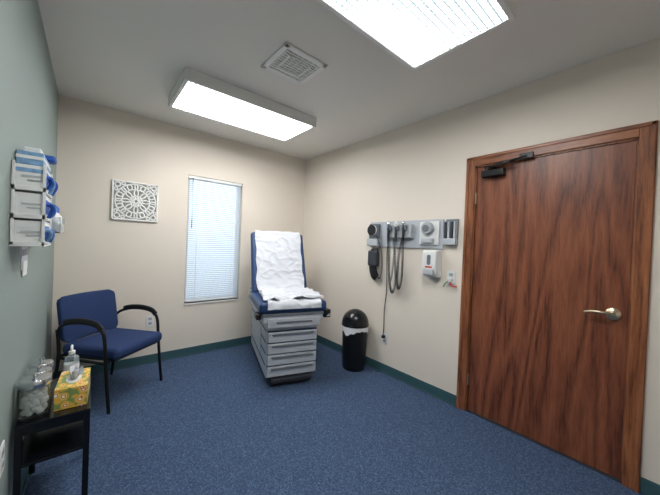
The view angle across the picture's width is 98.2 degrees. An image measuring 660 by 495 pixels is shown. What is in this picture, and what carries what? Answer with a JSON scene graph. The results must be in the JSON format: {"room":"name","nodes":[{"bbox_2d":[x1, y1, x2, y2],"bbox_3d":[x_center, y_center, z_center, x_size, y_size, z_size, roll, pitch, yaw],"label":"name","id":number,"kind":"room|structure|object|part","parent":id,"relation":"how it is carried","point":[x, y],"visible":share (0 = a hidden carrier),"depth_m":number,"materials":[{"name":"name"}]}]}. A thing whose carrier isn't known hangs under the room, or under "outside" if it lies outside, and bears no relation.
{"room":"examination room","nodes":[
{"label":"examination room","id":0,"kind":"room"},
{"bbox_2d":[0,0,58,494],"bbox_3d":[-1.128,-0.004,0.854,0.140,2.574,4.300,2,1,-40],"label":"wall","id":1,"kind":"structure","parent":0,"point":[29,95],"depth_m":1.28,"materials":[{"name":"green paint"}]},
{"bbox_2d":[0,440,4,477],"bbox_3d":[-1.264,0.816,1.102,0.008,0.116,0.072,2,1,-40],"label":"wall outlet","id":2,"kind":"object","parent":1,"relation":"attached to","point":[2,447],"visible":1,"depth_m":1.10,"materials":[{"name":"white plastic"}]},
{"bbox_2d":[20,246,27,275],"bbox_3d":[-1.482,0.061,1.389,0.007,0.145,0.170,2,1,-40],"label":"paper tag","id":3,"kind":"object","parent":1,"relation":"attached to","point":[24,249],"visible":0.88,"depth_m":1.37,"materials":[{"name":"white paper"}]},
{"bbox_2d":[21,466,28,494],"bbox_3d":[-1.115,1.238,0.914,0.016,0.092,4.292,2,1,-40],"label":"baseboard","id":4,"kind":"structure","parent":1,"relation":"attached to","point":[25,471],"depth_m":1.51,"materials":[{"name":"teal plastic"}]},
{"bbox_2d":[9,159,57,246],"bbox_3d":[-1.286,-0.178,1.256,0.126,0.339,0.250,2,1,-40],"label":"holder","id":5,"kind":"object","parent":1,"relation":"attached to","point":[32,188],"visible":1,"depth_m":1.16,"materials":[{"name":"white plastic"}]},
{"bbox_2d":[20,230,39,235],"bbox_3d":[-1.219,-0.058,1.163,0.055,0.022,0.002,2,1,-40],"label":"print","id":6,"kind":"object","parent":5,"relation":"attached to","point":[22,232],"depth_m":1.16,"materials":[{"name":"grey plastic"}]},
{"bbox_2d":[21,202,40,208],"bbox_3d":[-1.214,-0.170,1.162,0.055,0.022,0.002,2,1,-40],"label":"print","id":7,"kind":"object","parent":5,"relation":"attached to","point":[24,205],"depth_m":1.16,"materials":[{"name":"grey paper"}]},
{"bbox_2d":[22,174,40,181],"bbox_3d":[-1.210,-0.281,1.161,0.055,0.022,0.002,2,1,-40],"label":"print","id":8,"kind":"object","parent":5,"relation":"attached to","point":[25,177],"depth_m":1.16,"materials":[{"name":"grey plastic"}]},
{"bbox_2d":[16,146,56,173],"bbox_3d":[-1.324,-0.393,1.300,0.106,0.084,0.263,2,1,-40],"label":"carton","id":9,"kind":"object","parent":5,"relation":"on","point":[28,155],"visible":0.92,"depth_m":1.21,"materials":[{"name":"blue cardboard"}]},
{"bbox_2d":[51,205,64,232],"bbox_3d":[-1.480,-0.198,1.491,0.130,0.240,0.260,2,1,-40],"label":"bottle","id":10,"kind":"object","parent":1,"relation":"attached to","point":[57,223],"visible":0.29,"depth_m":1.43,"materials":[{"name":"white plastic"}]},
{"bbox_2d":[51,217,64,232],"bbox_3d":[-1.481,-0.158,1.491,0.130,0.160,0.260,2,1,-40],"label":"tray","id":11,"kind":"object","parent":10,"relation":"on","point":[57,223],"depth_m":1.43,"materials":[{"name":"white plastic"}]},
{"bbox_2d":[51,94,305,371],"bbox_3d":[-1.476,-0.044,3.458,2.950,2.574,0.140,2,1,-40],"label":"wall","id":12,"kind":"structure","parent":0,"point":[143,263],"depth_m":3.03,"materials":[{"name":"beige paint"}]},
{"bbox_2d":[111,179,158,222],"bbox_3d":[-1.979,-0.467,2.913,0.394,0.394,0.020,2,1,-40],"label":"wall art","id":13,"kind":"object","parent":12,"relation":"attached to","point":[130,201],"visible":1,"depth_m":2.90,"materials":[{"name":"grey"}]},
{"bbox_2d":[146,315,153,326],"bbox_3d":[-1.910,0.781,3.034,0.072,0.116,0.008,2,1,-40],"label":"wall outlet","id":14,"kind":"object","parent":12,"relation":"attached to","point":[149,319],"visible":0.96,"depth_m":3.03,"materials":[{"name":"white plastic"}]},
{"bbox_2d":[53,336,250,377],"bbox_3d":[-1.475,1.198,3.411,2.670,0.092,0.016,2,1,-40],"label":"baseboard","id":15,"kind":"structure","parent":12,"relation":"attached to","point":[146,359],"depth_m":3.15,"materials":[{"name":"teal plastic"}]},
{"bbox_2d":[184,298,238,304],"bbox_3d":[-1.430,0.652,3.473,0.647,0.014,0.082,2,1,-40],"label":"sill","id":16,"kind":"structure","parent":12,"relation":"attached to","point":[231,299],"depth_m":3.44,"materials":[{"name":"white plastic"}]},
{"bbox_2d":[187,180,236,298],"bbox_3d":[-1.445,-0.089,3.518,0.567,1.395,0.004,2,1,-40],"label":"glass","id":17,"kind":"object","parent":12,"relation":"attached to","point":[190,180],"visible":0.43,"depth_m":3.52,"materials":[{"name":"white"}]},
{"bbox_2d":[184,178,239,301],"bbox_3d":[-1.443,-0.089,3.516,0.637,1.465,0.050,2,1,-40],"label":"frame","id":18,"kind":"object","parent":12,"relation":"attached to","point":[188,178],"visible":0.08,"depth_m":3.32,"materials":[{"name":"white plastic"}]},
{"bbox_2d":[184,175,241,301],"bbox_3d":[-1.396,-0.092,3.460,0.625,1.451,0.047,2,1,-40],"label":"window blinds","id":19,"kind":"object","parent":12,"relation":"attached to","point":[200,261],"visible":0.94,"depth_m":3.44,"materials":[{"name":"white plastic"}]},
{"bbox_3d":[-1.430,0.626,3.474,0.617,0.014,0.020,2,1,-40],"label":"rail","id":20,"kind":"part","parent":19,"relation":"part of","materials":[{"name":"white plastic"}]},
{"bbox_2d":[24,341,642,494],"bbox_3d":[-0.105,1.365,1.770,2.950,0.100,4.580,2,1,-40],"label":"floor","id":21,"kind":"structure","parent":0,"point":[214,424],"depth_m":1.92,"materials":[{"name":"blue carpet"}]},
{"bbox_2d":[12,378,89,494],"bbox_3d":[-1.419,1.016,1.490,0.250,0.500,0.480,2,1,-40],"label":"side table","id":22,"kind":"object","parent":21,"relation":"on","point":[55,434],"visible":0.66,"depth_m":1.35,"materials":[{"name":"black wood"}]},
{"bbox_3d":[-1.359,1.030,1.243,0.024,0.482,0.024,2,1,-40],"label":"leg","id":23,"kind":"part","parent":22,"relation":"part of","materials":[{"name":"black wood"}]},
{"bbox_3d":[-1.652,1.015,1.592,0.024,0.482,0.024,2,1,-40],"label":"leg","id":24,"kind":"part","parent":22,"relation":"part of","materials":[{"name":"black wood"}]},
{"bbox_2d":[17,372,51,420],"bbox_3d":[-1.359,0.672,1.316,0.111,0.193,0.111,2,1,-40],"label":"glass jar","id":25,"kind":"object","parent":22,"relation":"on","point":[34,390],"visible":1,"depth_m":1.28,"materials":[{"name":"white"}]},
{"bbox_3d":[-1.357,0.613,1.316,0.111,0.033,0.111,2,1,-40],"label":"lid","id":26,"kind":"part","parent":25,"relation":"part of","materials":[{"name":"silver metal"}]},
{"bbox_3d":[-1.356,0.586,1.315,0.024,0.021,0.024,2,1,-40],"label":"knob","id":27,"kind":"part","parent":25,"relation":"part of","materials":[{"name":"silver metal"}]},
{"bbox_2d":[24,365,52,388],"bbox_3d":[-1.451,0.675,1.423,0.101,0.178,0.101,2,1,-40],"label":"glass jar","id":28,"kind":"object","parent":22,"relation":"on","point":[45,369],"visible":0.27,"depth_m":1.42,"materials":[{"name":"white"}]},
{"bbox_3d":[-1.449,0.624,1.422,0.101,0.033,0.101,2,1,-40],"label":"lid","id":29,"kind":"part","parent":28,"relation":"part of","materials":[{"name":"silver metal"}]},
{"bbox_2d":[28,358,53,386],"bbox_3d":[-1.536,0.673,1.521,0.097,0.173,0.097,2,1,-40],"label":"glass jar","id":30,"kind":"object","parent":22,"relation":"on","point":[42,361],"visible":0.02,"depth_m":1.51,"materials":[{"name":"white"}]},
{"bbox_3d":[-1.534,0.624,1.520,0.097,0.033,0.097,2,1,-40],"label":"lid","id":31,"kind":"part","parent":30,"relation":"part of","materials":[{"name":"silver metal"}]},
{"bbox_2d":[21,420,83,468],"bbox_3d":[-1.416,0.949,1.489,0.246,0.015,0.476,2,1,-40],"label":"shelf","id":32,"kind":"object","parent":22,"relation":"attached to","point":[38,447],"depth_m":1.38,"materials":[{"name":"black wood"}]},
{"bbox_2d":[63,345,78,371],"bbox_3d":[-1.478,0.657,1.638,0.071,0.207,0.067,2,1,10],"label":"hand sanitizer bottle","id":33,"kind":"object","parent":22,"relation":"on","point":[72,358],"visible":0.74,"depth_m":1.62,"materials":[{"name":"white"}]},
{"bbox_2d":[54,365,90,411],"bbox_3d":[-1.316,0.690,1.470,0.120,0.157,0.236,2,1,-37],"label":"tissue box","id":34,"kind":"object","parent":22,"relation":"on","point":[72,388],"visible":1,"depth_m":1.40,"materials":[{"name":"yellow cardboard"}]},
{"bbox_3d":[-1.186,1.035,1.388,0.024,0.482,0.024,2,1,-40],"label":"leg","id":35,"kind":"part","parent":22,"relation":"part of","materials":[{"name":"black wood"}]},
{"bbox_2d":[53,289,162,413],"bbox_3d":[-1.885,0.821,2.456,0.618,0.837,0.562,2,1,9],"label":"chair","id":36,"kind":"object","parent":21,"relation":"on","point":[80,315],"visible":1,"depth_m":2.36,"materials":[{"name":"blue fabric"}]},
{"bbox_3d":[-2.153,0.939,2.243,0.080,0.585,0.056,2,1,9],"label":"leg","id":37,"kind":"part","parent":36,"relation":"part of","materials":[{"name":"black metal"}]},
{"bbox_3d":[-1.910,0.869,2.194,0.445,0.021,0.022,2,1,10],"label":"rail","id":38,"kind":"part","parent":36,"relation":"part of","materials":[{"name":"black metal"}]},
{"bbox_3d":[-1.901,0.903,2.192,0.528,0.676,0.043,2,1,12],"label":"frame","id":39,"kind":"part","parent":36,"relation":"part of","materials":[{"name":"black metal"}]},
{"bbox_2d":[56,289,117,342],"bbox_3d":[-2.100,0.576,2.488,0.126,0.365,0.490,2,1,9],"label":"cushion","id":40,"kind":"object","parent":36,"relation":"on","point":[99,306],"depth_m":2.45,"materials":[{"name":"blue fabric"}]},
{"bbox_2d":[63,328,161,359],"bbox_3d":[-1.828,0.810,2.447,0.505,0.090,0.490,2,1,9],"label":"seat cushion","id":41,"kind":"object","parent":36,"relation":"on","point":[121,342],"depth_m":2.33,"materials":[{"name":"blue fabric"}]},
{"bbox_3d":[-2.077,0.936,2.741,0.080,0.585,0.056,2,1,9],"label":"leg","id":42,"kind":"part","parent":36,"relation":"part of","materials":[{"name":"black metal"}]},
{"bbox_3d":[-1.821,0.901,2.713,0.528,0.676,0.043,2,1,6],"label":"frame","id":43,"kind":"part","parent":36,"relation":"part of","materials":[{"name":"black metal"}]},
{"bbox_2d":[249,230,330,385],"bbox_3d":[-0.504,0.546,3.120,0.720,1.479,1.117,2,1,-23],"label":"exam table","id":44,"kind":"object","parent":21,"relation":"on","point":[286,314],"visible":1,"depth_m":2.76,"materials":[{"name":"grey"}]},
{"bbox_3d":[-0.811,0.923,3.152,0.012,0.260,0.600,2,1,-23],"label":"drawer","id":45,"kind":"part","parent":44,"relation":"part of","materials":[{"name":"grey plastic"}]},
{"bbox_2d":[251,232,306,292],"bbox_3d":[-0.604,0.175,3.364,0.630,0.739,0.085,2,-22,-23],"label":"paper sheet","id":46,"kind":"object","parent":44,"relation":"on","point":[276,257],"depth_m":3.31,"materials":[{"name":"white paper"}]},
{"bbox_3d":[-0.528,0.614,3.146,0.590,0.030,1.015,2,1,-23],"label":"deck trim","id":47,"kind":"part","parent":44,"relation":"part of","materials":[{"name":"blue"}]},
{"bbox_2d":[251,292,325,313],"bbox_3d":[-0.445,0.552,2.954,0.650,0.105,0.630,2,1,-23],"label":"seat cushion","id":48,"kind":"object","parent":44,"relation":"on","point":[299,305],"depth_m":2.67,"materials":[{"name":"blue plastic"}]},
{"bbox_3d":[-0.363,1.148,2.707,0.470,0.093,0.038,2,1,-23],"label":"drawer","id":49,"kind":"part","parent":44,"relation":"part of","materials":[{"name":"grey"}]},
{"bbox_3d":[-0.355,0.938,2.704,0.470,0.093,0.038,2,1,-23],"label":"drawer","id":50,"kind":"part","parent":44,"relation":"part of","materials":[{"name":"grey plastic"}]},
{"bbox_3d":[-0.359,1.043,2.706,0.470,0.093,0.038,2,1,-23],"label":"drawer","id":51,"kind":"part","parent":44,"relation":"part of","materials":[{"name":"grey plastic"}]},
{"bbox_3d":[-0.349,1.016,2.684,0.400,0.014,0.020,2,1,-23],"label":"drawer pull","id":52,"kind":"part","parent":44,"relation":"part of","materials":[{"name":"grey"}]},
{"bbox_3d":[-0.353,1.121,2.685,0.400,0.014,0.020,2,1,-23],"label":"drawer pull","id":53,"kind":"part","parent":44,"relation":"part of","materials":[{"name":"grey plastic"}]},
{"bbox_3d":[-0.351,0.833,2.704,0.470,0.093,0.038,2,1,-23],"label":"drawer","id":54,"kind":"part","parent":44,"relation":"part of","materials":[{"name":"grey"}]},
{"bbox_3d":[-0.341,0.806,2.682,0.400,0.014,0.020,2,1,-23],"label":"drawer pull","id":55,"kind":"part","parent":44,"relation":"part of","materials":[{"name":"grey"}]},
{"bbox_3d":[-0.345,0.911,2.683,0.400,0.014,0.020,2,1,-23],"label":"drawer pull","id":56,"kind":"part","parent":44,"relation":"part of","materials":[{"name":"grey"}]},
{"bbox_3d":[-0.335,0.699,2.678,0.500,0.085,0.030,2,1,-23],"label":"deck drawer","id":57,"kind":"part","parent":44,"relation":"part of","materials":[{"name":"grey plastic"}]},
{"bbox_3d":[-0.327,0.689,2.659,0.340,0.015,0.014,2,1,-23],"label":"deck drawer pull","id":58,"kind":"part","parent":44,"relation":"part of","materials":[{"name":"grey"}]},
{"bbox_2d":[342,309,368,371],"bbox_3d":[0.270,0.995,3.138,0.300,0.642,0.300,2,1,-40],"label":"waste bin","id":59,"kind":"object","parent":21,"relation":"on","point":[355,323],"visible":1,"depth_m":3.03,"materials":[{"name":"black plastic"}]},
{"bbox_3d":[0.279,0.761,3.136,0.300,0.174,0.300,2,1,-40],"label":"dome lid","id":60,"kind":"part","parent":59,"relation":"part of","materials":[{"name":"black plastic"}]},
{"bbox_2d":[465,409,620,482],"bbox_3d":[1.474,1.371,2.075,0.140,0.008,0.930,2,1,-40],"label":"threshold","id":61,"kind":"object","parent":21,"relation":"on","point":[467,410],"visible":0.36,"depth_m":1.95,"materials":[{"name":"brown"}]},
{"bbox_2d":[38,0,659,159],"bbox_3d":[0.001,-1.306,1.743,2.950,0.100,4.580,2,1,-40],"label":"ceiling","id":62,"kind":"structure","parent":0,"point":[129,56],"depth_m":1.88,"materials":[{"name":"white paint"}]},
{"bbox_2d":[168,67,316,141],"bbox_3d":[-0.775,-1.251,2.659,1.180,0.090,0.595,2,1,-40],"label":"ceiling light","id":63,"kind":"object","parent":62,"relation":"attached to","point":[197,93],"depth_m":2.51,"materials":[{"name":"white plastic"}]},
{"bbox_2d":[261,42,327,85],"bbox_3d":[-0.249,-1.262,1.993,0.336,0.014,0.336,2,1,-40],"label":"ceiling vent","id":64,"kind":"object","parent":62,"relation":"attached to","point":[289,62],"depth_m":1.97,"materials":[{"name":"white metal"}]},
{"bbox_2d":[316,0,516,70],"bbox_3d":[0.265,-1.196,1.245,1.220,0.090,0.590,2,1,-40],"label":"ceiling light","id":65,"kind":"object","parent":62,"relation":"attached to","point":[416,33],"depth_m":1.46,"materials":[{"name":"white plastic"}]},
{"bbox_2d":[303,37,659,484],"bbox_3d":[1.024,0.063,2.659,0.140,2.574,4.300,2,1,-40],"label":"wall","id":66,"kind":"structure","parent":0,"point":[416,170],"depth_m":2.62,"materials":[{"name":"beige paint"}]},
{"bbox_2d":[381,332,386,344],"bbox_3d":[0.578,0.969,3.043,0.008,0.116,0.072,2,1,-40],"label":"wall outlet","id":67,"kind":"object","parent":66,"relation":"attached to","point":[384,340],"visible":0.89,"depth_m":3.04,"materials":[{"name":"white plastic"}]},
{"bbox_2d":[382,248,387,335],"bbox_3d":[0.589,0.453,3.024,0.028,0.989,0.035,3,1,25],"label":"cord","id":68,"kind":"object","parent":66,"relation":"attached to","point":[387,248],"visible":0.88,"depth_m":3.02,"materials":[{"name":"black plastic"}]},
{"bbox_2d":[371,219,444,248],"bbox_3d":[0.736,-0.134,2.886,0.020,0.270,0.870,2,1,-40],"label":"panel","id":69,"kind":"object","parent":66,"relation":"attached to","point":[413,242],"visible":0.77,"depth_m":2.78,"materials":[{"name":"grey plastic"}]},
{"bbox_2d":[369,248,378,280],"bbox_3d":[0.482,0.184,3.103,0.055,0.359,0.135,2,1,-40],"label":"cuff","id":70,"kind":"object","parent":69,"relation":"hanging from","point":[373,270],"visible":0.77,"depth_m":3.08,"materials":[{"name":"black fabric"}]},
{"bbox_2d":[368,250,379,266],"bbox_3d":[0.474,0.118,3.108,0.065,0.170,0.130,2,1,-40],"label":"wrap","id":71,"kind":"object","parent":70,"relation":"attached to","point":[373,256],"depth_m":3.07,"materials":[{"name":"black fabric"}]},
{"bbox_2d":[367,238,380,245],"bbox_3d":[0.480,-0.057,3.118,0.070,0.080,0.150,2,1,-40],"label":"basket","id":72,"kind":"object","parent":69,"relation":"attached to","point":[370,242],"visible":0.86,"depth_m":3.08,"materials":[{"name":"grey plastic"}]},
{"bbox_2d":[369,224,379,238],"bbox_3d":[0.487,-0.176,3.126,0.055,0.160,0.120,2,1,-40],"label":"box","id":73,"kind":"object","parent":69,"relation":"attached to","point":[376,225],"visible":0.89,"depth_m":3.08,"materials":[{"name":"grey plastic"}]},
{"bbox_2d":[376,235,382,278],"bbox_3d":[0.526,0.104,3.034,0.041,0.468,0.104,2,1,-40],"label":"hose","id":74,"kind":"object","parent":73,"relation":"hanging from","point":[378,277],"visible":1,"depth_m":3.01,"materials":[{"name":"black plastic"}]},
{"bbox_3d":[0.459,-0.187,3.102,0.020,0.116,0.116,2,1,-40],"label":"dial","id":75,"kind":"object","parent":73,"relation":"attached to","visible":0},
{"bbox_2d":[367,225,375,235],"bbox_3d":[0.449,-0.188,3.093,0.006,0.116,0.116,2,1,-40],"label":"ring","id":76,"kind":"object","parent":75,"relation":"attached to","point":[371,230],"visible":1,"depth_m":3.09,"materials":[{"name":"black plastic"}]},
{"bbox_2d":[386,224,413,237],"bbox_3d":[0.701,-0.163,2.875,0.050,0.135,0.300,2,1,-40],"label":"transformer","id":77,"kind":"object","parent":69,"relation":"attached to","point":[409,233],"visible":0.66,"depth_m":2.79,"materials":[{"name":"grey plastic"}]},
{"bbox_2d":[387,238,396,293],"bbox_3d":[0.634,0.183,2.898,0.070,0.564,0.128,2,1,-40],"label":"cord","id":78,"kind":"object","parent":77,"relation":"hanging from","point":[388,241],"visible":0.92,"depth_m":2.89,"materials":[{"name":"grey plastic"}]},
{"bbox_2d":[388,239,395,281],"bbox_3d":[0.620,0.132,2.910,0.042,0.448,0.145,2,1,-13],"label":"cord","id":79,"kind":"object","parent":77,"relation":"hanging from","point":[390,279],"visible":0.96,"depth_m":2.87,"materials":[{"name":"grey plastic"}]},
{"bbox_2d":[396,238,403,289],"bbox_3d":[0.688,0.159,2.815,0.066,0.516,0.087,2,1,4],"label":"cord","id":80,"kind":"object","parent":77,"relation":"hanging from","point":[401,241],"visible":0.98,"depth_m":2.81,"materials":[{"name":"grey plastic"}]},
{"bbox_2d":[419,221,439,244],"bbox_3d":[0.917,-0.132,2.639,0.020,0.215,0.200,2,1,-40],"label":"dispenser plate","id":81,"kind":"object","parent":69,"relation":"attached to","point":[435,234],"visible":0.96,"depth_m":2.59,"materials":[{"name":"white plastic"}]},
{"bbox_2d":[421,238,433,242],"bbox_3d":[0.895,-0.063,2.624,0.050,0.045,0.120,2,1,-40],"label":"chute","id":82,"kind":"object","parent":81,"relation":"attached to","point":[423,240],"depth_m":2.60,"materials":[{"name":"silver metal"}]},
{"bbox_2d":[421,222,433,234],"bbox_3d":[0.890,-0.175,2.621,0.046,0.120,0.120,2,1,-40],"label":"drum","id":83,"kind":"object","parent":81,"relation":"attached to","point":[431,228],"depth_m":2.59,"materials":[{"name":"grey plastic"}]},
{"bbox_2d":[422,225,428,230],"bbox_3d":[0.867,-0.176,2.602,0.014,0.060,0.060,2,1,-40],"label":"hub","id":84,"kind":"object","parent":83,"relation":"attached to","point":[425,227],"depth_m":2.59,"materials":[{"name":"grey plastic"}]},
{"bbox_2d":[422,250,441,277],"bbox_3d":[0.918,0.146,2.583,0.117,0.249,0.135,2,1,-40],"label":"soap dispenser","id":85,"kind":"object","parent":66,"relation":"attached to","point":[432,259],"visible":1,"depth_m":2.54,"materials":[{"name":"white plastic"}]},
{"bbox_2d":[443,219,458,245],"bbox_3d":[1.049,-0.133,2.486,0.055,0.230,0.115,2,1,-40],"label":"rack","id":86,"kind":"object","parent":66,"relation":"attached to","point":[451,228],"visible":1,"depth_m":2.46,"materials":[{"name":"grey plastic"}]},
{"bbox_2d":[447,271,454,284],"bbox_3d":[1.056,0.263,2.499,0.008,0.116,0.072,2,1,-40],"label":"wall outlet","id":87,"kind":"object","parent":66,"relation":"attached to","point":[450,274],"visible":0.83,"depth_m":2.49,"materials":[{"name":"white plastic"}]},
{"bbox_2d":[443,278,456,286],"bbox_3d":[1.041,0.310,2.476,0.044,0.080,0.126,2,1,-40],"label":"plug adapter","id":88,"kind":"object","parent":87,"relation":"attached to","point":[449,280],"visible":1,"depth_m":2.48,"materials":[{"name":"white plastic"}]},
{"bbox_2d":[456,159,469,407],"bbox_3d":[1.117,0.306,2.405,0.009,2.101,0.022,2,1,-40],"label":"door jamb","id":89,"kind":"structure","parent":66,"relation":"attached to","point":[468,161],"depth_m":2.40,"materials":[{"name":"brown wood"}]},
{"bbox_2d":[316,335,659,494],"bbox_3d":[0.918,1.301,2.619,0.016,0.092,4.292,2,1,-40],"label":"baseboard","id":90,"kind":"structure","parent":66,"relation":"attached to","point":[647,487],"depth_m":2.72,"materials":[{"name":"teal plastic"}]},
{"bbox_2d":[467,140,637,478],"bbox_3d":[1.486,0.360,2.041,0.043,2.005,0.898,2,1,-40],"label":"door","id":91,"kind":"structure","parent":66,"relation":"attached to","point":[554,233],"depth_m":1.94,"materials":[{"name":"brown wood"}]},
{"bbox_2d":[481,151,533,178],"bbox_3d":[1.327,-0.620,2.165,0.083,0.137,0.347,2,1,-32],"label":"door closer","id":92,"kind":"object","parent":91,"relation":"attached to","point":[498,172],"depth_m":2.18,"materials":[{"name":"black metal"}]},
{"bbox_3d":[1.290,-0.637,2.186,0.012,0.031,0.189,2,1,-23],"label":"arm","id":93,"kind":"part","parent":92,"relation":"part of","materials":[{"name":"black metal"}]},
{"bbox_2d":[605,308,621,319],"bbox_3d":[1.698,0.401,1.718,0.045,0.072,0.072,2,1,-40],"label":"rose","id":94,"kind":"object","parent":91,"relation":"attached to","point":[616,313],"visible":0.89,"depth_m":1.72,"materials":[{"name":"silver metal"}]},
{"bbox_2d":[584,310,612,315],"bbox_3d":[1.640,0.399,1.751,0.030,0.029,0.132,2,1,-40],"label":"lever","id":95,"kind":"object","parent":94,"relation":"attached to","point":[585,311],"visible":1,"depth_m":1.74,"materials":[{"name":"silver metal"}]},
{"bbox_2d":[456,120,657,492],"bbox_3d":[1.509,0.323,2.061,0.154,2.105,1.060,2,1,-40],"label":"door frame","id":96,"kind":"structure","parent":66,"relation":"attached to","point":[645,132],"depth_m":1.65,"materials":[{"name":"brown wood"}]},
{"bbox_2d":[469,121,656,165],"bbox_3d":[1.493,-0.693,2.004,0.021,0.076,1.052,2,1,-40],"label":"trim","id":97,"kind":"structure","parent":66,"relation":"attached to","point":[632,131],"depth_m":1.89,"materials":[{"name":"brown wood"}]},
{"bbox_2d":[633,121,656,492],"bbox_3d":[1.778,0.340,1.615,0.009,2.101,0.022,2,1,-40],"label":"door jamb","id":98,"kind":"structure","parent":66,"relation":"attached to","point":[653,126],"depth_m":1.61,"materials":[{"name":"brown wood"}]},
{"bbox_3d":[0.611,-0.195,2.928,0.040,0.050,0.048,2,1,-40],"label":"cradle","id":99,"kind":"object","parent":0,"visible":0},
{"bbox_2d":[387,227,389,240],"bbox_3d":[0.597,-0.138,2.919,0.028,0.135,0.028,2,1,-40],"label":"handle","id":100,"kind":"object","parent":99,"relation":"hanging from","point":[388,230],"visible":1,"depth_m":2.91,"materials":[{"name":"black plastic"}]},
{"bbox_3d":[0.669,-0.192,2.859,0.040,0.050,0.048,2,1,-40],"label":"cradle","id":101,"kind":"object","parent":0,"visible":0},
{"bbox_2d":[394,227,396,240],"bbox_3d":[0.655,-0.135,2.850,0.028,0.135,0.028,2,1,-40],"label":"handle","id":102,"kind":"object","parent":101,"relation":"hanging from","point":[395,230],"visible":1,"depth_m":2.84,"materials":[{"name":"grey plastic"}]},
{"bbox_3d":[0.726,-0.189,2.791,0.040,0.050,0.048,2,1,-40],"label":"cradle","id":103,"kind":"object","parent":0,"visible":0},
{"bbox_2d":[402,227,404,240],"bbox_3d":[0.713,-0.132,2.781,0.028,0.135,0.028,2,1,-40],"label":"handle","id":104,"kind":"object","parent":103,"relation":"hanging from","point":[403,230],"visible":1,"depth_m":2.77,"materials":[{"name":"black plastic"}]}
]}

